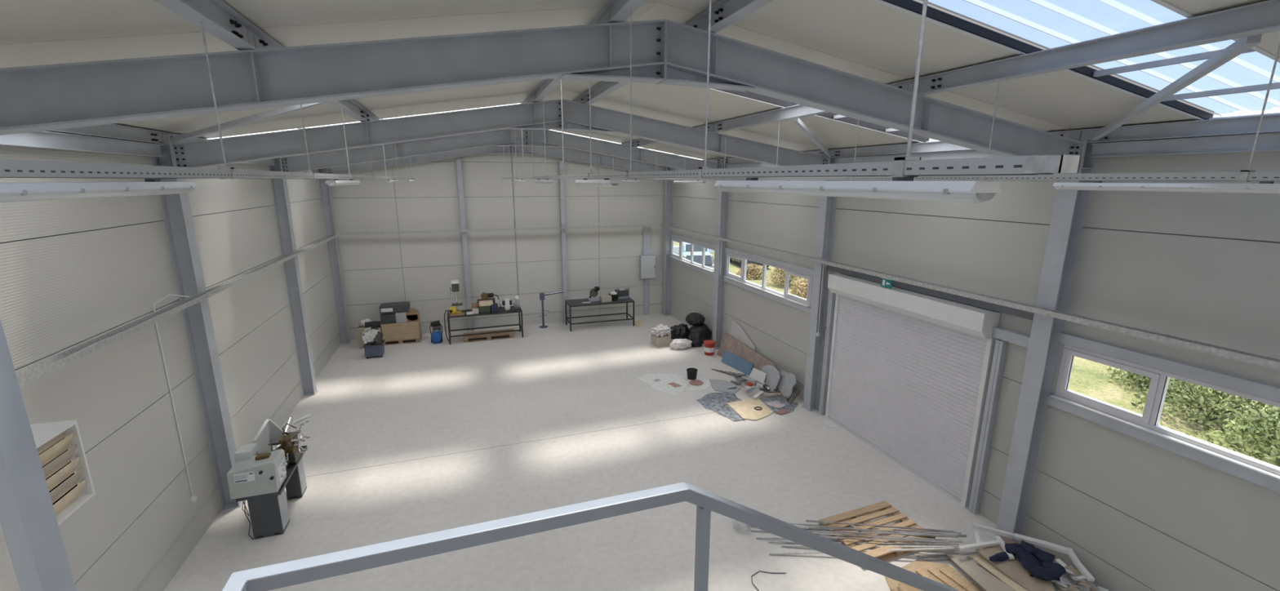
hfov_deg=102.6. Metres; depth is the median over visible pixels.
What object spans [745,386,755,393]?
scrap piece
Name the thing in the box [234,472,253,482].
print
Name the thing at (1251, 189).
diffuser
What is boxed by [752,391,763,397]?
scrap piece
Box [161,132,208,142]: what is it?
purlin
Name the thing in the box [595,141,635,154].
purlin
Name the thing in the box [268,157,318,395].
steel column
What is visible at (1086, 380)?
outdoor background
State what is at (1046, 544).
frame strip
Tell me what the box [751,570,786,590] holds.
wire
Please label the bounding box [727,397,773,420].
board
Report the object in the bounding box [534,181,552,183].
diffuser
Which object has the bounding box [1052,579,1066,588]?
scrap piece
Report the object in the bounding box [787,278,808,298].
shrub
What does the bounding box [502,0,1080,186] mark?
light trunking
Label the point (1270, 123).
roof beam
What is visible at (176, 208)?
steel column
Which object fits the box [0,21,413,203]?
light trunking
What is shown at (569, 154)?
rafter
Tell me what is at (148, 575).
baseboard
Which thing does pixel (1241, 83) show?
skylight
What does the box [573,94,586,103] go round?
purlin
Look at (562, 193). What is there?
column
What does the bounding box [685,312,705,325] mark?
bag
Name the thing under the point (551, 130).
skylight
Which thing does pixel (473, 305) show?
box
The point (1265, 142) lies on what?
roof beam
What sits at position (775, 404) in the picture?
paper scrap
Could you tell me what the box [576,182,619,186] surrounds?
diffuser
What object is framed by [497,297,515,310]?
grinder
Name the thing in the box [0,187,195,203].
diffuser
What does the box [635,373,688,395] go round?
sheet
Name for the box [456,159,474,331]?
column
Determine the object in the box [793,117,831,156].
brace
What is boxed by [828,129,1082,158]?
purlin
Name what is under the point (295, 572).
railing
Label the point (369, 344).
tray
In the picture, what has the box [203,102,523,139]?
skylight
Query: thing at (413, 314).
carton
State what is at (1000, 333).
girt
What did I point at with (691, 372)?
bucket
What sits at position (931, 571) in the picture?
plank
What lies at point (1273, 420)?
shrub
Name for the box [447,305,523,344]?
workbench
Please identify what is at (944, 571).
plank
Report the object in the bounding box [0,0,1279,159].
ceiling
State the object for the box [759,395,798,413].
sheet
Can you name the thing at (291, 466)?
tray
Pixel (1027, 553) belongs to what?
cloth
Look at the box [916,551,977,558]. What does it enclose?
metal profile
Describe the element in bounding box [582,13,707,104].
purlin
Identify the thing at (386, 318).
carton
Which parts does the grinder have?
motor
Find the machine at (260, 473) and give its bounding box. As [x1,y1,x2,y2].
[226,414,311,540]
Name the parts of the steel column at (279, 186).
plate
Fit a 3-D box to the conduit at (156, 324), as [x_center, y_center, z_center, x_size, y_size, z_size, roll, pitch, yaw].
[-6.867,1.495,7.821,0.035,3.110,0.562,1,13,4]
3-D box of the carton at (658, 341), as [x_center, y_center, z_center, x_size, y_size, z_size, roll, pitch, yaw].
[0.720,1.526,17.654,0.540,0.330,0.450,-6,14,-24]
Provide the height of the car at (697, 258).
1.436 m
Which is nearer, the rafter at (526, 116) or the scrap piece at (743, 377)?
the rafter at (526, 116)
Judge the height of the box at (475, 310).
0.159 m
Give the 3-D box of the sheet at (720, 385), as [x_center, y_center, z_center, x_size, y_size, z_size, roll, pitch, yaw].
[2.285,2.483,14.089,0.962,0.038,0.770,6,14,25]
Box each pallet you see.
[383,332,422,345]
[463,333,513,342]
[818,501,935,568]
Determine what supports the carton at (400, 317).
in the crate
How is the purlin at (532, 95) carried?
on the rafter at (526, 116)
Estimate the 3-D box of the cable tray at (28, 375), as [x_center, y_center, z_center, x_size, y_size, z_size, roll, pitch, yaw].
[-6.996,-0.097,8.459,0.131,0.076,18.200,-4,13,-19]
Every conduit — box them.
[152,293,193,494]
[720,240,721,274]
[816,264,824,336]
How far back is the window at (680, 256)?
19.16 m
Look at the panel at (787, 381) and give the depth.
13.34 m
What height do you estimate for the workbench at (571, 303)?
1.000 m
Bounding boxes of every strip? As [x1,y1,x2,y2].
[737,373,769,386]
[958,538,1004,551]
[973,523,1014,538]
[973,531,982,550]
[1014,533,1068,554]
[1066,547,1094,582]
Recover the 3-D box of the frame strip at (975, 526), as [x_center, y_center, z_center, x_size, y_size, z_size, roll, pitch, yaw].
[5.470,3.615,7.838,0.623,0.050,0.060,7,14,28]
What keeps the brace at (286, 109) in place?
attached to the purlin at (257, 38)
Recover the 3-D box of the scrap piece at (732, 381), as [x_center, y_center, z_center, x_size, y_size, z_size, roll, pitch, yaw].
[2.668,2.425,14.219,0.312,0.052,0.096,8,15,33]
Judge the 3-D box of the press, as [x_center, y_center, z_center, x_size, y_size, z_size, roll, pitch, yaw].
[-6.335,0.057,17.683,0.380,1.140,0.465,-4,13,-19]
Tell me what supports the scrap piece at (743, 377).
on the strip
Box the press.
[449,280,462,313]
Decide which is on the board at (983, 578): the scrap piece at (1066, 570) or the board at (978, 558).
the board at (978, 558)
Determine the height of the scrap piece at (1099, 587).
0.026 m
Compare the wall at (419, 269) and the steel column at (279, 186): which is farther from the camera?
the wall at (419, 269)
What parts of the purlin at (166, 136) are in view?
splice plate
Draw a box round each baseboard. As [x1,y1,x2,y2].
[133,331,339,590]
[348,302,662,328]
[670,304,820,395]
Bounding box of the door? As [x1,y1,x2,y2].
[825,273,1000,507]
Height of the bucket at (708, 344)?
0.430 m
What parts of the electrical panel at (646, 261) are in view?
door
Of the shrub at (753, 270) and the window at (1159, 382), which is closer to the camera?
the window at (1159, 382)
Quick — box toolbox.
[614,287,630,298]
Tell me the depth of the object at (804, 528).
8.21 m
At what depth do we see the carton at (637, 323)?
19.77 m
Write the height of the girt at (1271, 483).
0.140 m
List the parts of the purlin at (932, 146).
splice plate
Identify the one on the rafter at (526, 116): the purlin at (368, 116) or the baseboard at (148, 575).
the purlin at (368, 116)
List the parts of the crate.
panel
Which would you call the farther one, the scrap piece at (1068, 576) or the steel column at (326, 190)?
the steel column at (326, 190)
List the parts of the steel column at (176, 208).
cap plate, plate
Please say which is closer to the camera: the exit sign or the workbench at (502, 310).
the exit sign
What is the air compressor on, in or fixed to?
on the floor at (424, 437)
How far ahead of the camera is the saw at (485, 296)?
18.13 m
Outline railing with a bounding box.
[222,482,959,590]
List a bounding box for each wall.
[0,145,340,590]
[329,147,664,340]
[671,132,1279,590]
[673,245,714,254]
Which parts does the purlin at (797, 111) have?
splice plate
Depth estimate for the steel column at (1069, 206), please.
7.44 m
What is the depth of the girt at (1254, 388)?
6.10 m
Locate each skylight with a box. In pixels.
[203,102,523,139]
[551,129,704,159]
[708,88,939,142]
[871,0,1279,119]
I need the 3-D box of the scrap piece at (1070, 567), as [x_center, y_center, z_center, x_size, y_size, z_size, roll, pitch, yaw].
[5.995,3.844,7.030,0.122,0.121,0.247,-4,13,-19]
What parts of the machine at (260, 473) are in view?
name plate, control panel, panel, star handle, panel, star handle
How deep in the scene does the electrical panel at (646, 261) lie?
20.94 m
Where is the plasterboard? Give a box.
[728,320,755,351]
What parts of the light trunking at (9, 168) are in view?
batten lamp, rod, rod, batten lamp, rod, rod, rod, batten lamp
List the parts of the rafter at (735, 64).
plate, plate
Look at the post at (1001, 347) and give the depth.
8.39 m
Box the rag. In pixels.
[746,382,753,386]
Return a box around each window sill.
[669,256,714,271]
[723,275,809,306]
[1050,394,1279,479]
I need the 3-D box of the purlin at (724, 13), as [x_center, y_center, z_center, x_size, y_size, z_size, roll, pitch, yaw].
[3.044,-1.034,-1.946,0.130,0.172,14.748,-4,13,-19]
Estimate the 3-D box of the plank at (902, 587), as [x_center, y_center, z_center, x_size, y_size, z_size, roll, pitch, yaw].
[3.710,4.063,6.826,0.610,0.118,0.656,-4,13,-19]
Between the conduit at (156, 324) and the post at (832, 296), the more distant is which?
the post at (832, 296)
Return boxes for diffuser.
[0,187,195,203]
[326,182,359,186]
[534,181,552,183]
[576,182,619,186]
[622,181,640,182]
[674,182,706,183]
[716,186,995,203]
[1053,186,1279,193]
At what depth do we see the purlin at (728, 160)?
14.93 m
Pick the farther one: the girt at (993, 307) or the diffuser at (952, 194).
the girt at (993, 307)
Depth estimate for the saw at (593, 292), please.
19.64 m
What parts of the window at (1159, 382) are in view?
sash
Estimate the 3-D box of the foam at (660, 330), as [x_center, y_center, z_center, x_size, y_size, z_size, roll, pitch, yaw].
[0.703,1.172,17.565,0.840,0.380,0.667,-4,13,-19]
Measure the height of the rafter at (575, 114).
1.328 m
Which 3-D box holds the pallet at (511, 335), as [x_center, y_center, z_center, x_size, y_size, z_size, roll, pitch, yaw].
[-5.434,1.439,18.383,1.700,0.144,0.660,-4,13,-19]
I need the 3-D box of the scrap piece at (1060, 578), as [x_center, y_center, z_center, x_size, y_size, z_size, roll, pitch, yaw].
[5.684,3.833,6.959,0.078,0.079,0.222,8,15,31]
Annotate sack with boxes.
[669,338,692,349]
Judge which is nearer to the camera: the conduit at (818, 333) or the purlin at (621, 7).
the purlin at (621, 7)
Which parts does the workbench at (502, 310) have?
leg, frame, leg, leg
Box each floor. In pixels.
[164,313,1055,590]
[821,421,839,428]
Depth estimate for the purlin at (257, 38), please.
4.28 m
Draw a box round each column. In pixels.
[151,142,244,510]
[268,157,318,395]
[317,168,351,344]
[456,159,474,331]
[558,160,568,323]
[662,166,672,315]
[712,163,728,349]
[801,155,838,411]
[993,140,1097,542]
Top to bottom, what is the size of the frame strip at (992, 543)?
0.090 m
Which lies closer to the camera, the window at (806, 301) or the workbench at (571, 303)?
the window at (806, 301)
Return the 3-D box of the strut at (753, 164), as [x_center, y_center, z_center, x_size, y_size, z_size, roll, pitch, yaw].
[3.450,-3.498,13.766,0.100,0.170,4.728,-4,13,-19]
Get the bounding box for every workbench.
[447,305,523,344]
[564,296,634,331]
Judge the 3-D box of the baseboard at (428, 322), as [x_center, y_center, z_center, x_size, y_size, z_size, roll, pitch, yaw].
[-4.629,0.746,19.837,12.219,0.060,0.012,-4,13,-19]
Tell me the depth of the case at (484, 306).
17.82 m
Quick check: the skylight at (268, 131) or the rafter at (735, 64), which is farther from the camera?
the skylight at (268, 131)
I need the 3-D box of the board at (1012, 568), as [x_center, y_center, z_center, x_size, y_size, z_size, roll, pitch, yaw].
[5.304,3.793,7.161,0.570,0.110,1.066,-4,13,-19]
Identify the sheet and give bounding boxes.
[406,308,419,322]
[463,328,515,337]
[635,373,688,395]
[684,375,711,391]
[697,392,745,422]
[709,378,741,394]
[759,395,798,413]
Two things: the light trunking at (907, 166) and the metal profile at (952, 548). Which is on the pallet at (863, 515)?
the metal profile at (952, 548)
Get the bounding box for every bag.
[670,323,689,339]
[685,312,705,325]
[688,323,711,343]
[688,331,703,346]
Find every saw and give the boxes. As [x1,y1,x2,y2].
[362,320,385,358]
[476,292,500,310]
[587,286,599,302]
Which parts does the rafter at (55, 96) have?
plate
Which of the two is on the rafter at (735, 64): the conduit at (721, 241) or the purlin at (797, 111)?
the purlin at (797, 111)
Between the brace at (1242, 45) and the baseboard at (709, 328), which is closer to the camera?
the brace at (1242, 45)
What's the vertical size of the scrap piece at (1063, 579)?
0.019 m
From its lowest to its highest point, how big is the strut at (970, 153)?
0.170 m
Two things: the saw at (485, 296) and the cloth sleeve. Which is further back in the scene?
the saw at (485, 296)
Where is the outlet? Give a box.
[191,495,197,502]
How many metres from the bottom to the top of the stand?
1.378 m
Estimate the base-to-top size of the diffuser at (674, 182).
0.030 m
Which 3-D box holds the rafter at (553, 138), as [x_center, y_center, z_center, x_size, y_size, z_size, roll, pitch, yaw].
[-0.267,-4.159,15.015,5.893,1.328,0.210,-4,13,-19]
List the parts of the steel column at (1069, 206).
plate, cap plate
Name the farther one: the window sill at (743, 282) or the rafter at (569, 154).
the rafter at (569, 154)
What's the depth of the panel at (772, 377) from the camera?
13.74 m
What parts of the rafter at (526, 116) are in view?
plate, plate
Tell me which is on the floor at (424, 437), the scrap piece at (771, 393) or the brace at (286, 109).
the scrap piece at (771, 393)
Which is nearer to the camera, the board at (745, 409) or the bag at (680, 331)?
the board at (745, 409)
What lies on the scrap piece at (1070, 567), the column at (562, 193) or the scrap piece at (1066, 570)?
the scrap piece at (1066, 570)
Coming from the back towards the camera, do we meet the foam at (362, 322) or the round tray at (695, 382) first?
the foam at (362, 322)
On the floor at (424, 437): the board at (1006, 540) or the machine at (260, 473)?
the machine at (260, 473)
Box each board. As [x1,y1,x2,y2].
[717,332,775,370]
[721,350,753,375]
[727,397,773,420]
[746,368,766,387]
[884,560,982,590]
[945,551,1014,590]
[968,554,1027,590]
[974,535,1054,590]
[988,535,1058,563]
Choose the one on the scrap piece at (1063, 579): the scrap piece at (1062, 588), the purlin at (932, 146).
the scrap piece at (1062, 588)
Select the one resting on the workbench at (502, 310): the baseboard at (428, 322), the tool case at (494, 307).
the tool case at (494, 307)
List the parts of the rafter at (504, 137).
plate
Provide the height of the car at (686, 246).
1.436 m
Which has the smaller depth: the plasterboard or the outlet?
the outlet
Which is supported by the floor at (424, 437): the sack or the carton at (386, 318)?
the sack
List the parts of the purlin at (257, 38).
splice plate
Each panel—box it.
[639,226,655,315]
[760,364,780,390]
[776,370,796,398]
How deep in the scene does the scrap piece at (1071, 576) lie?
6.89 m
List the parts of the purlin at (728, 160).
splice plate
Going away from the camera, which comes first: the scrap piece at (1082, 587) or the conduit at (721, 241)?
the scrap piece at (1082, 587)
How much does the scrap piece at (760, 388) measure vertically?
0.055 m
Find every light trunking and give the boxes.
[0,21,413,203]
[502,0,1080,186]
[603,41,1279,193]
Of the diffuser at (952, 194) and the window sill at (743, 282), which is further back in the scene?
the window sill at (743, 282)
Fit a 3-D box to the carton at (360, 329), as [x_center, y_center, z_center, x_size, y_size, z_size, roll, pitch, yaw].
[-9.259,1.364,17.399,0.450,0.700,0.650,-4,13,-19]
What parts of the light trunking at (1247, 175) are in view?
batten lamp, batten lamp, rod, rod, rod, rod, batten lamp, rod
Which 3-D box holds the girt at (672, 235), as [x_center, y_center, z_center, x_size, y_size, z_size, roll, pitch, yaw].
[1.964,-1.996,18.771,0.073,0.140,4.300,-4,13,-19]
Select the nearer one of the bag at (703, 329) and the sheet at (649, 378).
the sheet at (649, 378)
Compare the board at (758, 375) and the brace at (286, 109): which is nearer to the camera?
the brace at (286, 109)
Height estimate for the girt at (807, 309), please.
0.140 m
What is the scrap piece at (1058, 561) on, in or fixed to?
on the scrap piece
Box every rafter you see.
[0,18,666,135]
[171,98,564,168]
[280,128,528,172]
[326,145,512,173]
[512,146,666,172]
[528,129,722,169]
[561,98,829,165]
[657,18,1083,173]
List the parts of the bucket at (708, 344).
lid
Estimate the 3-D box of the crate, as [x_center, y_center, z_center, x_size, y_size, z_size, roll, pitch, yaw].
[-8.363,1.152,17.912,1.240,0.600,0.800,-4,13,-19]
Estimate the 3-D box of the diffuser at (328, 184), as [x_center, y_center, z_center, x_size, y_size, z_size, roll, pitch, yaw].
[-3.801,-1.437,6.606,0.104,0.030,1.560,-4,13,-19]
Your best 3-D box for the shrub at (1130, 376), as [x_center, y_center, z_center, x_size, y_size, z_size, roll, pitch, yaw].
[14.508,2.026,14.306,2.517,1.176,2.433,-1,13,-6]
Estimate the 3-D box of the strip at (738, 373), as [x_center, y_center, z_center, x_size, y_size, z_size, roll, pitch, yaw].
[3.138,2.335,14.202,0.035,0.031,1.184,-8,15,-32]
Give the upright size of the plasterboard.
0.680 m
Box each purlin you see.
[44,124,166,144]
[153,0,256,50]
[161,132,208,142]
[246,26,368,121]
[363,111,379,120]
[522,92,536,103]
[532,2,613,102]
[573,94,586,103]
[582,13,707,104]
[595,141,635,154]
[607,0,646,22]
[633,123,716,146]
[702,0,773,33]
[703,158,723,163]
[711,79,914,132]
[723,150,830,164]
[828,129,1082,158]
[917,0,1279,95]
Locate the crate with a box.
[378,315,421,341]
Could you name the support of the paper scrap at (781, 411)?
on the sheet at (790, 407)
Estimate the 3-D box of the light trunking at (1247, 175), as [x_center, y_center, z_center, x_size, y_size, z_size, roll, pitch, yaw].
[2.060,-2.458,8.956,0.120,1.015,20.600,-4,13,-19]
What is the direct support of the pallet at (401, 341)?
on the floor at (424, 437)
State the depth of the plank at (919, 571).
7.33 m
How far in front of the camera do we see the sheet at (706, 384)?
14.12 m
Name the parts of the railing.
post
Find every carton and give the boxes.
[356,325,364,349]
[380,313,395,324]
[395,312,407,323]
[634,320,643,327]
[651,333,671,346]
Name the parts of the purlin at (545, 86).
splice plate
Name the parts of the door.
guide rail, guide rail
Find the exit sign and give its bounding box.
[880,277,892,288]
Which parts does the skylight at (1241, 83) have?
edge trim, cross trim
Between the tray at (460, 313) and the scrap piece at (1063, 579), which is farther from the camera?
the tray at (460, 313)
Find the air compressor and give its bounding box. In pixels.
[429,320,442,343]
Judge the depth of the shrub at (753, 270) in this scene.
30.20 m
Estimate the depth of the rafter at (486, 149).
17.33 m
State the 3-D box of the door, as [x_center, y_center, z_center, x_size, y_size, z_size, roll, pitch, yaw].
[4.970,1.601,10.177,0.355,3.500,3.680,-4,13,-19]
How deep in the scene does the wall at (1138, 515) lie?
6.83 m
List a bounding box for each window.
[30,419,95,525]
[671,237,715,271]
[725,252,812,306]
[1054,344,1279,475]
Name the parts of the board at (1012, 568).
frame strip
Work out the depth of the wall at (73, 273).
6.93 m
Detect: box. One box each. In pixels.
[471,302,479,311]
[472,307,478,314]
[600,294,611,302]
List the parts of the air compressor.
handle, tank, motor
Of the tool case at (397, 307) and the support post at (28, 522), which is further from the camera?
the tool case at (397, 307)
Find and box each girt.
[670,233,715,248]
[670,257,715,276]
[723,276,810,313]
[724,247,813,275]
[826,265,1034,320]
[991,326,1030,347]
[1045,394,1279,493]
[1057,332,1279,402]
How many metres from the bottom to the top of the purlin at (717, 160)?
0.172 m
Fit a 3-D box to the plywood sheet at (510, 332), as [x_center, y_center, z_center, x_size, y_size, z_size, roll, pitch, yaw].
[-5.400,1.352,18.375,1.730,0.024,0.560,-4,13,-19]
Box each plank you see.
[890,582,923,590]
[915,568,937,582]
[927,567,963,590]
[939,568,975,590]
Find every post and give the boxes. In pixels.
[0,318,76,590]
[818,289,835,415]
[968,338,1008,514]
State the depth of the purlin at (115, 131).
6.60 m
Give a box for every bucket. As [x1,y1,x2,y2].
[608,291,618,300]
[686,368,697,379]
[703,339,715,355]
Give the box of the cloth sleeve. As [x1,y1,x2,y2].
[989,551,1014,561]
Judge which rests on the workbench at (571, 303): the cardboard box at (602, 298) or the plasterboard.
the cardboard box at (602, 298)
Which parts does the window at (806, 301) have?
sash, sash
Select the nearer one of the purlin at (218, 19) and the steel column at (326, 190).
the purlin at (218, 19)
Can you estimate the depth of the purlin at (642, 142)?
13.80 m
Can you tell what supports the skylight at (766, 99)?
attached to the ceiling
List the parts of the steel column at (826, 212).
plate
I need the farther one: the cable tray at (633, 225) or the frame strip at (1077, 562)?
the cable tray at (633, 225)
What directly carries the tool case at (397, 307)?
on the carton at (386, 318)
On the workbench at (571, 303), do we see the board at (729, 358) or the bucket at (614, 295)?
the bucket at (614, 295)
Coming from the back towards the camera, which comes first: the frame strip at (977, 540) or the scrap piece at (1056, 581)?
the frame strip at (977, 540)
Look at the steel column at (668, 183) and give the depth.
20.95 m
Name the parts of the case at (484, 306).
lid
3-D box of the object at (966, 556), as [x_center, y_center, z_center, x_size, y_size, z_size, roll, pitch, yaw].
[4.676,3.927,7.672,1.082,0.040,0.030,-1,13,-5]
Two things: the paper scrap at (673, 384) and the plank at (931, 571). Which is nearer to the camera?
the plank at (931, 571)
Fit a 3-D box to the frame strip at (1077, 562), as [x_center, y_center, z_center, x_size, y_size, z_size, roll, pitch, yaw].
[6.080,3.722,7.103,0.088,0.090,0.561,3,13,12]
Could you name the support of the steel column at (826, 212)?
on the floor at (424, 437)
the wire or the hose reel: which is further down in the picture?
the wire
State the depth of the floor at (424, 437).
9.90 m
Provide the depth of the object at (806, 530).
7.91 m
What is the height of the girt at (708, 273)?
0.140 m
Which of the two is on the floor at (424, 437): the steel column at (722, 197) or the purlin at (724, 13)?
the steel column at (722, 197)
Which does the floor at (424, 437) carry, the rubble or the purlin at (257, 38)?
the rubble
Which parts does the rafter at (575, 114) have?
plate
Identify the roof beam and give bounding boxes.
[1079,113,1279,143]
[1087,133,1279,157]
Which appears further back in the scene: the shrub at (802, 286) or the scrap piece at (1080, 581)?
the shrub at (802, 286)
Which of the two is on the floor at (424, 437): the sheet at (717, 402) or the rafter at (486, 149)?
the sheet at (717, 402)
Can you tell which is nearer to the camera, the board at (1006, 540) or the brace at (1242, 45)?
the brace at (1242, 45)
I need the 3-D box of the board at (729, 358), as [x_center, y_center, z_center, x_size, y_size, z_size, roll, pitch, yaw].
[2.902,2.022,15.445,0.185,0.340,1.446,-6,14,-25]
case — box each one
[478,300,493,313]
[490,302,498,312]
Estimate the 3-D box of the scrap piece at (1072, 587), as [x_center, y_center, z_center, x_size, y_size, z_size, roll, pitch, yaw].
[5.725,3.881,6.664,0.221,0.111,0.104,12,17,41]
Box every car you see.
[683,241,709,252]
[683,250,714,268]
[729,257,768,267]
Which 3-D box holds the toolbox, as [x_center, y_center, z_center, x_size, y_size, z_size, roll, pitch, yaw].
[-0.663,-0.099,20.111,0.592,0.410,0.280,-4,13,-19]
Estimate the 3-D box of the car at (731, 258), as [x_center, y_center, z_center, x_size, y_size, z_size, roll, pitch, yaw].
[7.382,-2.842,35.140,1.800,1.436,4.262,-2,13,-9]
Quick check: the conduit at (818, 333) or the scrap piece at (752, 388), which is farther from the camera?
the scrap piece at (752, 388)
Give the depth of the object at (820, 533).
7.85 m
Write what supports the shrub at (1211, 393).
on the outdoor background
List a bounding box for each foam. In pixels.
[358,318,373,327]
[648,323,671,337]
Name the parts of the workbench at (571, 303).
leg, leg, frame, leg, leg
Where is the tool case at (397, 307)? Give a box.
[379,301,410,314]
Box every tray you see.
[15,233,339,386]
[235,445,307,502]
[254,452,271,460]
[339,224,662,235]
[363,339,385,347]
[449,312,464,315]
[509,306,519,311]
[663,225,1279,369]
[688,379,703,385]
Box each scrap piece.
[730,380,742,385]
[741,376,755,382]
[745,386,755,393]
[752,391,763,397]
[759,387,769,390]
[760,392,775,395]
[1051,577,1071,585]
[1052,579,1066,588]
[1053,582,1069,590]
[1054,558,1066,567]
[1055,575,1062,586]
[1065,564,1088,583]
[1065,568,1074,574]
[1067,575,1079,584]
[1069,584,1079,590]
[1070,574,1079,581]
[1072,575,1085,581]
[1076,573,1090,590]
[1079,580,1090,587]
[1097,586,1108,590]
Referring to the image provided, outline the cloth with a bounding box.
[1004,540,1066,581]
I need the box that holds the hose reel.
[444,306,456,341]
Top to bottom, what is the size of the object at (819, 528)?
0.087 m
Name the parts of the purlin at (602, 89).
splice plate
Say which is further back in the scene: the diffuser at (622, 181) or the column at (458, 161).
the column at (458, 161)
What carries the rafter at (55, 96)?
attached to the steel column
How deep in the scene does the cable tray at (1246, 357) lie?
7.06 m
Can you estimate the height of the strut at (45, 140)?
0.170 m
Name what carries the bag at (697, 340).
on the floor at (424, 437)
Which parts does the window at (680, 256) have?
sash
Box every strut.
[0,130,165,156]
[240,158,276,165]
[669,167,680,170]
[724,162,776,168]
[834,150,999,163]
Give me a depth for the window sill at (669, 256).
19.00 m
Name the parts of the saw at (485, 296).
motor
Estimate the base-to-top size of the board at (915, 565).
0.020 m
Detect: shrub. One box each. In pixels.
[735,262,768,279]
[765,267,802,288]
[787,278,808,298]
[1100,365,1219,401]
[1122,377,1279,444]
[1185,405,1279,466]
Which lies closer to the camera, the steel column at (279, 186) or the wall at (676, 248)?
the steel column at (279, 186)
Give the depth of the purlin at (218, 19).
3.26 m
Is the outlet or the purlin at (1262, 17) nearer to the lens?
the purlin at (1262, 17)
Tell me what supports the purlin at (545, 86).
on the rafter at (55, 96)
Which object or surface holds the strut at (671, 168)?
attached to the steel column at (668, 183)
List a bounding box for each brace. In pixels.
[169,101,332,142]
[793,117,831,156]
[1090,34,1262,140]
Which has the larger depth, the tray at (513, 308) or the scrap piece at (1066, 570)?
the tray at (513, 308)
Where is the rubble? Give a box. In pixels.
[1052,562,1101,590]
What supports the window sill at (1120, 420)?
attached to the wall at (1138, 515)
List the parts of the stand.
arm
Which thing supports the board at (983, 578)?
on the metal profile at (966, 552)
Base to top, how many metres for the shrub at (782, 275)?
1.476 m
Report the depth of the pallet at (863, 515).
8.25 m
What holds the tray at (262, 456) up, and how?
on the machine at (260, 473)
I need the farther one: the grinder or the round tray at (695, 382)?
the grinder
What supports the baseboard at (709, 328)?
attached to the wall at (1138, 515)
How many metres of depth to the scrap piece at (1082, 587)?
6.88 m
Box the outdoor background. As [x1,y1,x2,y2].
[673,240,1279,466]
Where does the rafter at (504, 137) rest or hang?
attached to the steel column at (279, 186)
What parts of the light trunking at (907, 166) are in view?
rod, batten lamp, rod, rod, batten lamp, rod, rod, rod, batten lamp, rod, rod, rod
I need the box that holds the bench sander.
[513,295,519,306]
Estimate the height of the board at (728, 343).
0.660 m
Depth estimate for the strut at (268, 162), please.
11.48 m
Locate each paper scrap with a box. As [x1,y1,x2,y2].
[666,382,681,386]
[765,400,786,408]
[775,408,789,414]
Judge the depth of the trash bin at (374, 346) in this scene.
16.17 m
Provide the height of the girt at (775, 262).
0.140 m
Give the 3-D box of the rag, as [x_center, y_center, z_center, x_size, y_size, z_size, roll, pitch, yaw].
[2.985,2.409,13.904,0.147,0.117,0.189,12,18,43]
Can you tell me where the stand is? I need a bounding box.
[538,290,563,328]

